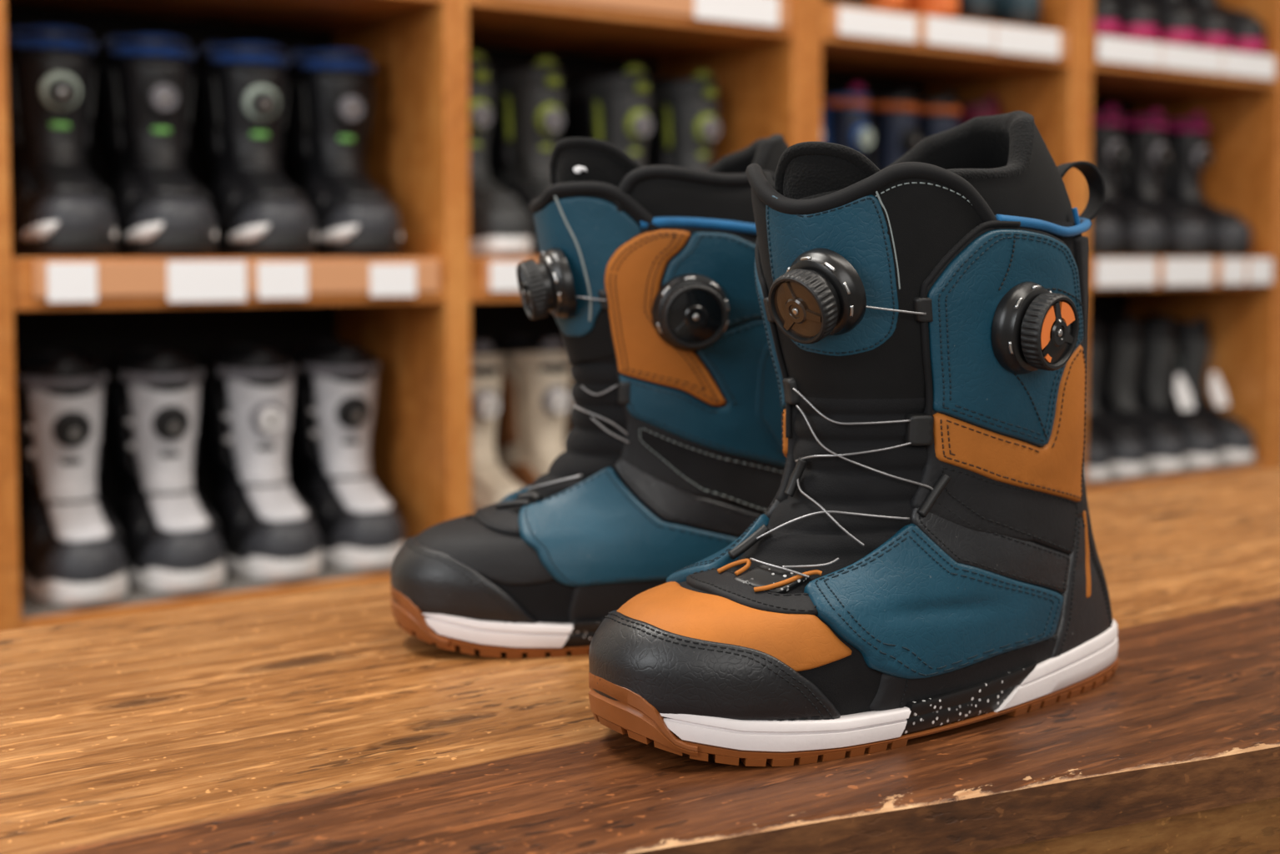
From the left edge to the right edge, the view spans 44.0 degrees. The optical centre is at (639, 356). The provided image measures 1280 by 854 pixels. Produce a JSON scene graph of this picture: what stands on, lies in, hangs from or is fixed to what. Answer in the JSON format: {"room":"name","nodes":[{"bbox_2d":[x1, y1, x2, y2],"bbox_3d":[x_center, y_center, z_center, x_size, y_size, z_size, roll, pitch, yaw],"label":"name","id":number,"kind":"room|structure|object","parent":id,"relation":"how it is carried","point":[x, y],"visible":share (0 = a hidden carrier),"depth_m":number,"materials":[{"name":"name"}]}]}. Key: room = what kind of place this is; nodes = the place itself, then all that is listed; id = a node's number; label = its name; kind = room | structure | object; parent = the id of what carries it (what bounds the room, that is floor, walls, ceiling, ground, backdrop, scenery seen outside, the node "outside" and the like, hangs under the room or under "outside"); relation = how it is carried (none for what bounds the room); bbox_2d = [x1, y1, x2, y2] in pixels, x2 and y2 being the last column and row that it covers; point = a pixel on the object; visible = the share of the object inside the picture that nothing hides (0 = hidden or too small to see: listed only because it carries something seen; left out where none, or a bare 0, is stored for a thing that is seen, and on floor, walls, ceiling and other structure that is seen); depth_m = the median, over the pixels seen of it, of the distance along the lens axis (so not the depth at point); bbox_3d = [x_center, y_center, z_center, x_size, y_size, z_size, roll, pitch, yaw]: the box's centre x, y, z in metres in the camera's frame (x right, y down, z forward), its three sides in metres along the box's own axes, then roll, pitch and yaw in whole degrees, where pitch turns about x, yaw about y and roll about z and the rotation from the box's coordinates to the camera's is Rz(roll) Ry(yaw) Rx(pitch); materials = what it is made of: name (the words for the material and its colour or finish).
{"room":"snowboard shop","nodes":[
{"label":"snowboard shop","id":0,"kind":"room"},
{"bbox_2d":[1050,513,1110,657],"bbox_3d":[0.244,0.130,0.886,0.011,0.094,0.088,3,5,42],"label":"heels","id":1,"kind":"structure","parent":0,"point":[1089,616],"depth_m":0.88,"materials":[{"name":"black leather"}]},
{"bbox_3d":[0.500,0.747,1.550,9.000,0.100,9.000,0,4,0],"label":"floor","id":2,"kind":"structure","parent":0,"visible":0},
{"bbox_2d":[0,466,1279,853],"bbox_3d":[0.549,0.441,1.237,2.320,0.550,0.791,-2,4,-35],"label":"wooden table","id":3,"kind":"object","parent":2,"relation":"on","point":[310,722],"visible":0.69,"depth_m":0.79,"materials":[{"name":"brown wood"}]},
{"bbox_2d":[390,134,788,658],"bbox_3d":[0.010,0.017,1.025,0.343,0.323,0.138,-1,4,-16],"label":"boot","id":4,"kind":"object","parent":3,"relation":"on","point":[645,275],"visible":0.79,"depth_m":0.98,"materials":[{"name":"leather"}]},
{"bbox_2d":[588,110,1118,766],"bbox_3d":[0.135,0.029,0.839,0.343,0.322,0.143,-2,4,-31],"label":"boot","id":5,"kind":"object","parent":3,"relation":"on","point":[923,559],"visible":1,"depth_m":0.80,"materials":[{"name":"leather"}]},
{"bbox_2d":[0,0,1279,631],"bbox_3d":[0.189,-0.258,2.787,2.650,1.750,0.401,-2,4,-35],"label":"shelving","id":6,"kind":"object","parent":2,"relation":"on","point":[771,80],"visible":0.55,"depth_m":2.41,"materials":[{"name":"orange wood"}]},
{"bbox_2d":[6,25,117,256],"bbox_3d":[-0.773,-0.287,2.088,0.126,0.311,0.342,-2,4,-31],"label":"boot","id":7,"kind":"object","parent":6,"relation":"on","point":[59,208],"visible":0.94,"depth_m":2.03,"materials":[{"name":"black rubber"}]},
{"bbox_2d":[15,348,128,606],"bbox_3d":[-0.768,0.150,2.119,0.124,0.311,0.342,-2,4,-31],"label":"boot","id":8,"kind":"object","parent":6,"relation":"on","point":[72,547],"visible":0.99,"depth_m":2.06,"materials":[{"name":"white rubber"}]},
{"bbox_2d":[46,262,97,301],"bbox_3d":[-0.694,-0.091,1.937,0.059,0.048,0.001,-2,4,-35],"label":"price card","id":9,"kind":"object","parent":6,"relation":"attached to","point":[67,282],"visible":1,"depth_m":1.94,"materials":[{"name":"white paper"}]},
{"bbox_2d":[96,33,217,256],"bbox_3d":[-0.664,-0.292,2.164,0.126,0.311,0.342,-2,4,-30],"label":"boot","id":10,"kind":"object","parent":6,"relation":"on","point":[146,81],"visible":0.95,"depth_m":2.11,"materials":[{"name":"black rubber"}]},
{"bbox_2d":[106,345,225,593],"bbox_3d":[-0.660,0.145,2.194,0.124,0.311,0.342,-2,4,-30],"label":"boot","id":11,"kind":"object","parent":6,"relation":"on","point":[173,544],"visible":0.98,"depth_m":2.14,"materials":[{"name":"white rubber"}]},
{"bbox_2d":[167,261,246,301],"bbox_3d":[-0.555,-0.097,2.033,0.103,0.052,0.001,-2,4,-35],"label":"price card","id":12,"kind":"object","parent":6,"relation":"attached to","point":[188,281],"visible":1,"depth_m":2.03,"materials":[{"name":"white paper"}]},
{"bbox_2d":[193,41,316,256],"bbox_3d":[-0.551,-0.297,2.242,0.126,0.311,0.342,-2,4,-31],"label":"boot","id":13,"kind":"object","parent":6,"relation":"on","point":[241,88],"visible":0.92,"depth_m":2.19,"materials":[{"name":"black rubber"}]},
{"bbox_2d":[200,342,321,581],"bbox_3d":[-0.548,0.140,2.271,0.124,0.311,0.342,-2,4,-31],"label":"boot","id":14,"kind":"object","parent":6,"relation":"on","point":[268,531],"visible":0.97,"depth_m":2.22,"materials":[{"name":"white rubber"}]},
{"bbox_2d":[257,261,307,298],"bbox_3d":[-0.471,-0.101,2.091,0.069,0.048,0.001,-3,4,-35],"label":"price card","id":15,"kind":"object","parent":6,"relation":"attached to","point":[275,279],"visible":1,"depth_m":2.09,"materials":[{"name":"white paper"}]},
{"bbox_2d":[283,48,401,256],"bbox_3d":[-0.443,-0.302,2.317,0.126,0.311,0.342,-2,4,-30],"label":"boot","id":16,"kind":"object","parent":6,"relation":"on","point":[328,118],"visible":0.91,"depth_m":2.26,"materials":[{"name":"black rubber"}]},
{"bbox_2d":[290,340,405,570],"bbox_3d":[-0.441,0.136,2.346,0.124,0.311,0.342,-2,4,-30],"label":"boot","id":17,"kind":"object","parent":6,"relation":"on","point":[359,525],"visible":0.88,"depth_m":2.29,"materials":[{"name":"white rubber"}]},
{"bbox_2d":[370,264,416,296],"bbox_3d":[-0.340,-0.105,2.182,0.069,0.044,0.001,-3,4,-35],"label":"price card","id":18,"kind":"object","parent":6,"relation":"attached to","point":[385,279],"visible":1,"depth_m":2.18,"materials":[{"name":"white paper"}]},
{"bbox_2d":[470,341,523,514],"bbox_3d":[-0.266,0.128,2.467,0.118,0.311,0.342,-3,4,-35],"label":"boot","id":19,"kind":"object","parent":6,"relation":"on","point":[490,483],"visible":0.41,"depth_m":2.41,"materials":[{"name":"white rubber"}]},
{"bbox_2d":[468,50,532,256],"bbox_3d":[-0.274,-0.309,2.434,0.118,0.311,0.342,-3,4,-35],"label":"boot","id":20,"kind":"object","parent":6,"relation":"on","point":[500,225],"visible":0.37,"depth_m":2.33,"materials":[{"name":"black rubber"}]},
{"bbox_2d":[490,261,520,291],"bbox_3d":[-0.190,-0.116,2.286,0.058,0.042,0.001,-2,4,-35],"label":"price card","id":21,"kind":"object","parent":6,"relation":"attached to","point":[503,274],"visible":0.64,"depth_m":2.28,"materials":[{"name":"white paper"}]},
{"bbox_2d":[487,56,565,256],"bbox_3d":[-0.169,-0.314,2.507,0.117,0.311,0.342,-2,4,-34],"label":"boot","id":22,"kind":"object","parent":6,"relation":"on","point":[528,120],"visible":0.52,"depth_m":2.46,"materials":[{"name":"black rubber"}]},
{"bbox_2d":[491,333,571,487],"bbox_3d":[-0.161,0.123,2.540,0.117,0.311,0.342,-2,4,-34],"label":"boot","id":23,"kind":"object","parent":6,"relation":"on","point":[534,399],"visible":0.53,"depth_m":2.50,"materials":[{"name":"white rubber"}]},
{"bbox_2d":[564,364,575,441],"bbox_3d":[-0.044,0.118,2.621,0.118,0.311,0.342,-3,4,-35],"label":"boot","id":24,"kind":"object","parent":6,"relation":"on","point":[569,424],"visible":0.02,"depth_m":2.63,"materials":[{"name":"white rubber"}]},
{"bbox_2d":[563,64,652,166],"bbox_3d":[-0.031,-0.320,2.602,0.117,0.311,0.342,-3,4,-35],"label":"boot","id":25,"kind":"object","parent":6,"relation":"on","point":[614,108],"visible":0.46,"depth_m":2.56,"materials":[{"name":"black rubber"}]},
{"bbox_2d":[645,70,721,170],"bbox_3d":[0.083,-0.325,2.681,0.117,0.311,0.342,-2,4,-34],"label":"boot","id":26,"kind":"object","parent":6,"relation":"on","point":[685,116],"visible":0.44,"depth_m":2.64,"materials":[{"name":"black rubber"}]},
{"bbox_2d":[694,0,778,26],"bbox_3d":[0.154,-0.551,2.498,0.167,0.048,0.001,-2,4,-35],"label":"price card","id":27,"kind":"object","parent":6,"relation":"attached to","point":[765,12],"visible":1,"depth_m":2.50,"materials":[{"name":"white paper"}]},
{"bbox_2d":[822,0,866,6],"bbox_3d":[0.277,-0.753,2.789,0.088,0.311,0.342,-3,4,-35],"label":"boot","id":28,"kind":"object","parent":6,"relation":"on","point":[857,2],"visible":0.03,"depth_m":2.66,"materials":[{"name":"orange rubber"}]},
{"bbox_2d":[821,83,873,155],"bbox_3d":[0.366,-0.337,2.878,0.106,0.311,0.342,-2,4,-34],"label":"boot","id":29,"kind":"object","parent":6,"relation":"on","point":[845,114],"visible":0.26,"depth_m":2.83,"materials":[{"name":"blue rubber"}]},
{"bbox_2d":[838,6,916,42],"bbox_3d":[0.402,-0.559,2.670,0.177,0.044,0.001,-2,4,-35],"label":"price card","id":30,"kind":"object","parent":6,"relation":"attached to","point":[852,22],"visible":1,"depth_m":2.67,"materials":[{"name":"white paper"}]},
{"bbox_2d":[864,0,907,11],"bbox_3d":[0.357,-0.757,2.845,0.088,0.311,0.342,-2,4,-34],"label":"boot","id":31,"kind":"object","parent":6,"relation":"on","point":[899,5],"visible":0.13,"depth_m":2.72,"materials":[{"name":"orange"}]},
{"bbox_2d":[864,87,923,170],"bbox_3d":[0.466,-0.341,2.947,0.106,0.311,0.342,-3,4,-35],"label":"boot","id":32,"kind":"object","parent":6,"relation":"on","point":[893,122],"visible":0.27,"depth_m":2.90,"materials":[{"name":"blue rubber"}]},
{"bbox_2d":[905,0,958,17],"bbox_3d":[0.457,-0.761,2.914,0.088,0.311,0.342,-3,4,-35],"label":"boot","id":33,"kind":"object","parent":6,"relation":"on","point":[940,7],"visible":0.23,"depth_m":2.79,"materials":[{"name":"orange"}]},
{"bbox_2d":[916,90,962,139],"bbox_3d":[0.556,-0.345,3.009,0.106,0.311,0.342,-2,4,-34],"label":"boot","id":34,"kind":"object","parent":6,"relation":"on","point":[941,114],"visible":0.19,"depth_m":2.96,"materials":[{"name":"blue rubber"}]},
{"bbox_2d":[926,15,993,50],"bbox_3d":[0.563,-0.567,2.782,0.167,0.047,0.001,-2,4,-35],"label":"price card","id":35,"kind":"object","parent":6,"relation":"attached to","point":[940,31],"visible":1,"depth_m":2.78,"materials":[{"name":"white paper"}]},
{"bbox_2d":[957,0,994,21],"bbox_3d":[0.533,-0.764,2.967,0.088,0.311,0.342,-2,4,-34],"label":"boot","id":36,"kind":"object","parent":6,"relation":"on","point":[981,10],"visible":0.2,"depth_m":2.83,"materials":[{"name":"black rubber"}]},
{"bbox_2d":[958,94,1001,125],"bbox_3d":[0.649,-0.349,3.074,0.106,0.311,0.342,-3,4,-35],"label":"boot","id":37,"kind":"object","parent":6,"relation":"on","point":[991,105],"visible":0.09,"depth_m":3.02,"materials":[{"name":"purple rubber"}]},
{"bbox_2d":[992,0,1040,27],"bbox_3d":[0.633,-0.769,3.036,0.088,0.311,0.342,-3,4,-35],"label":"boot","id":38,"kind":"object","parent":6,"relation":"on","point":[1022,12],"visible":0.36,"depth_m":2.91,"materials":[{"name":"black rubber"}]},
{"bbox_2d":[995,24,1059,58],"bbox_3d":[0.706,-0.573,2.881,0.170,0.049,0.001,-2,4,-35],"label":"price card","id":39,"kind":"object","parent":6,"relation":"attached to","point":[1009,39],"visible":1,"depth_m":2.88,"materials":[{"name":"white paper"}]},
{"bbox_2d":[1084,429,1109,481],"bbox_3d":[0.808,0.081,3.212,0.106,0.311,0.342,-3,4,-35],"label":"boot","id":40,"kind":"object","parent":6,"relation":"on","point":[1096,453],"visible":0.06,"depth_m":3.08,"materials":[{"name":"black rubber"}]},
{"bbox_2d":[1089,208,1121,256],"bbox_3d":[0.827,-0.357,3.197,0.117,0.311,0.342,-3,4,-35],"label":"boot","id":41,"kind":"object","parent":6,"relation":"on","point":[1105,230],"visible":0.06,"depth_m":3.06,"materials":[{"name":"black rubber"}]},
{"bbox_2d":[1093,0,1119,37],"bbox_3d":[0.814,-0.777,3.162,0.106,0.311,0.342,-3,4,-35],"label":"boot","id":42,"kind":"object","parent":6,"relation":"on","point":[1106,12],"visible":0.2,"depth_m":3.03,"materials":[{"name":"pink rubber"}]},
{"bbox_2d":[1086,319,1144,476],"bbox_3d":[0.900,0.077,3.276,0.106,0.311,0.342,-2,4,-34],"label":"boot","id":43,"kind":"object","parent":6,"relation":"on","point":[1126,452],"visible":0.35,"depth_m":3.17,"materials":[{"name":"black rubber"}]},
{"bbox_2d":[1095,258,1156,286],"bbox_3d":[0.944,-0.163,3.073,0.180,0.054,0.001,-2,4,-35],"label":"price card","id":44,"kind":"object","parent":6,"relation":"attached to","point":[1109,272],"visible":1,"depth_m":3.07,"materials":[{"name":"white paper"}]},
{"bbox_2d":[1090,104,1165,256],"bbox_3d":[0.940,-0.362,3.276,0.117,0.311,0.342,-2,4,-34],"label":"boot","id":45,"kind":"object","parent":6,"relation":"on","point":[1143,234],"visible":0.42,"depth_m":3.21,"materials":[{"name":"black rubber"}]},
{"bbox_2d":[1097,35,1161,67],"bbox_3d":[0.941,-0.586,3.044,0.187,0.047,0.001,-2,4,-35],"label":"price card","id":46,"kind":"object","parent":6,"relation":"attached to","point":[1112,49],"visible":1,"depth_m":3.04,"materials":[{"name":"white paper"}]},
{"bbox_2d":[1088,316,1184,471],"bbox_3d":[1.001,0.073,3.345,0.106,0.311,0.342,-3,4,-35],"label":"boot","id":47,"kind":"object","parent":6,"relation":"on","point":[1164,449],"visible":0.45,"depth_m":3.29,"materials":[{"name":"black rubber"}]},
{"bbox_2d":[1114,0,1158,41],"bbox_3d":[0.911,-0.781,3.229,0.106,0.311,0.342,-2,4,-34],"label":"boot","id":48,"kind":"object","parent":6,"relation":"on","point":[1138,18],"visible":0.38,"depth_m":3.10,"materials":[{"name":"pink rubber"}]},
{"bbox_2d":[1115,108,1210,256],"bbox_3d":[1.057,-0.367,3.357,0.117,0.311,0.342,-3,4,-35],"label":"boot","id":49,"kind":"object","parent":6,"relation":"on","point":[1137,177],"visible":0.57,"depth_m":3.30,"materials":[{"name":"black rubber"}]},
{"bbox_2d":[1107,314,1219,467],"bbox_3d":[1.097,0.068,3.412,0.106,0.311,0.342,-2,4,-34],"label":"boot","id":50,"kind":"object","parent":6,"relation":"on","point":[1152,397],"visible":0.47,"depth_m":3.36,"materials":[{"name":"black rubber"}]},
{"bbox_2d":[1174,353,1194,410],"bbox_3d":[1.144,0.052,3.345,0.050,0.117,0.034,-2,4,-35],"label":"tag","id":51,"kind":"object","parent":50,"relation":"hanging from","point":[1182,392],"visible":1,"depth_m":3.34,"materials":[{"name":"white"}]},
{"bbox_2d":[1147,0,1197,46],"bbox_3d":[1.012,-0.785,3.299,0.106,0.311,0.342,-3,4,-35],"label":"boot","id":52,"kind":"object","parent":6,"relation":"on","point":[1177,24],"visible":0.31,"depth_m":3.17,"materials":[{"name":"pink rubber"}]},
{"bbox_2d":[1164,258,1213,286],"bbox_3d":[1.102,-0.170,3.183,0.155,0.054,0.001,-2,4,-35],"label":"price card","id":53,"kind":"object","parent":6,"relation":"attached to","point":[1177,271],"visible":1,"depth_m":3.18,"materials":[{"name":"white paper"}]},
{"bbox_2d":[1161,43,1222,74],"bbox_3d":[1.100,-0.593,3.154,0.190,0.047,0.001,-2,4,-35],"label":"price card","id":54,"kind":"object","parent":6,"relation":"attached to","point":[1176,57],"visible":1,"depth_m":3.15,"materials":[{"name":"white paper"}]},
{"bbox_2d":[1142,313,1254,463],"bbox_3d":[1.196,0.064,3.481,0.106,0.311,0.342,-3,4,-35],"label":"boot","id":55,"kind":"object","parent":6,"relation":"on","point":[1236,440],"visible":0.45,"depth_m":3.43,"materials":[{"name":"black rubber"}]},
{"bbox_2d":[1209,351,1229,406],"bbox_3d":[1.242,0.048,3.413,0.050,0.117,0.034,-3,4,-35],"label":"tag","id":56,"kind":"object","parent":55,"relation":"hanging from","point":[1217,390],"visible":1,"depth_m":3.41,"materials":[{"name":"white"}]},
{"bbox_2d":[1171,0,1230,50],"bbox_3d":[1.104,-0.789,3.363,0.106,0.311,0.342,-2,4,-34],"label":"boot","id":57,"kind":"object","parent":6,"relation":"on","point":[1213,27],"visible":0.29,"depth_m":3.23,"materials":[{"name":"pink rubber"}]},
{"bbox_2d":[1159,111,1251,256],"bbox_3d":[1.173,-0.372,3.438,0.117,0.311,0.342,-2,4,-34],"label":"boot","id":58,"kind":"object","parent":6,"relation":"on","point":[1180,181],"visible":0.44,"depth_m":3.38,"materials":[{"name":"black rubber"}]},
{"bbox_2d":[1189,0,1265,55],"bbox_3d":[1.200,-0.793,3.429,0.106,0.311,0.342,-3,4,-35],"label":"boot","id":59,"kind":"object","parent":6,"relation":"on","point":[1247,35],"visible":0.34,"depth_m":3.30,"materials":[{"name":"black rubber"}]},
{"bbox_2d":[1221,258,1245,284],"bbox_3d":[1.225,-0.176,3.268,0.079,0.053,0.001,-2,4,-35],"label":"price card","id":60,"kind":"object","parent":6,"relation":"attached to","point":[1233,272],"visible":1,"depth_m":3.27,"materials":[{"name":"white paper"}]},
{"bbox_2d":[1222,50,1274,79],"bbox_3d":[1.254,-0.600,3.261,0.175,0.047,0.001,-2,4,-35],"label":"price card","id":61,"kind":"object","parent":6,"relation":"attached to","point":[1236,63],"visible":1,"depth_m":3.26,"materials":[{"name":"white paper"}]},
{"bbox_2d":[1248,258,1272,283],"bbox_3d":[1.301,-0.179,3.320,0.081,0.053,0.001,-2,4,-35],"label":"price card","id":62,"kind":"object","parent":6,"relation":"attached to","point":[1260,269],"visible":1,"depth_m":3.32,"materials":[{"name":"white paper"}]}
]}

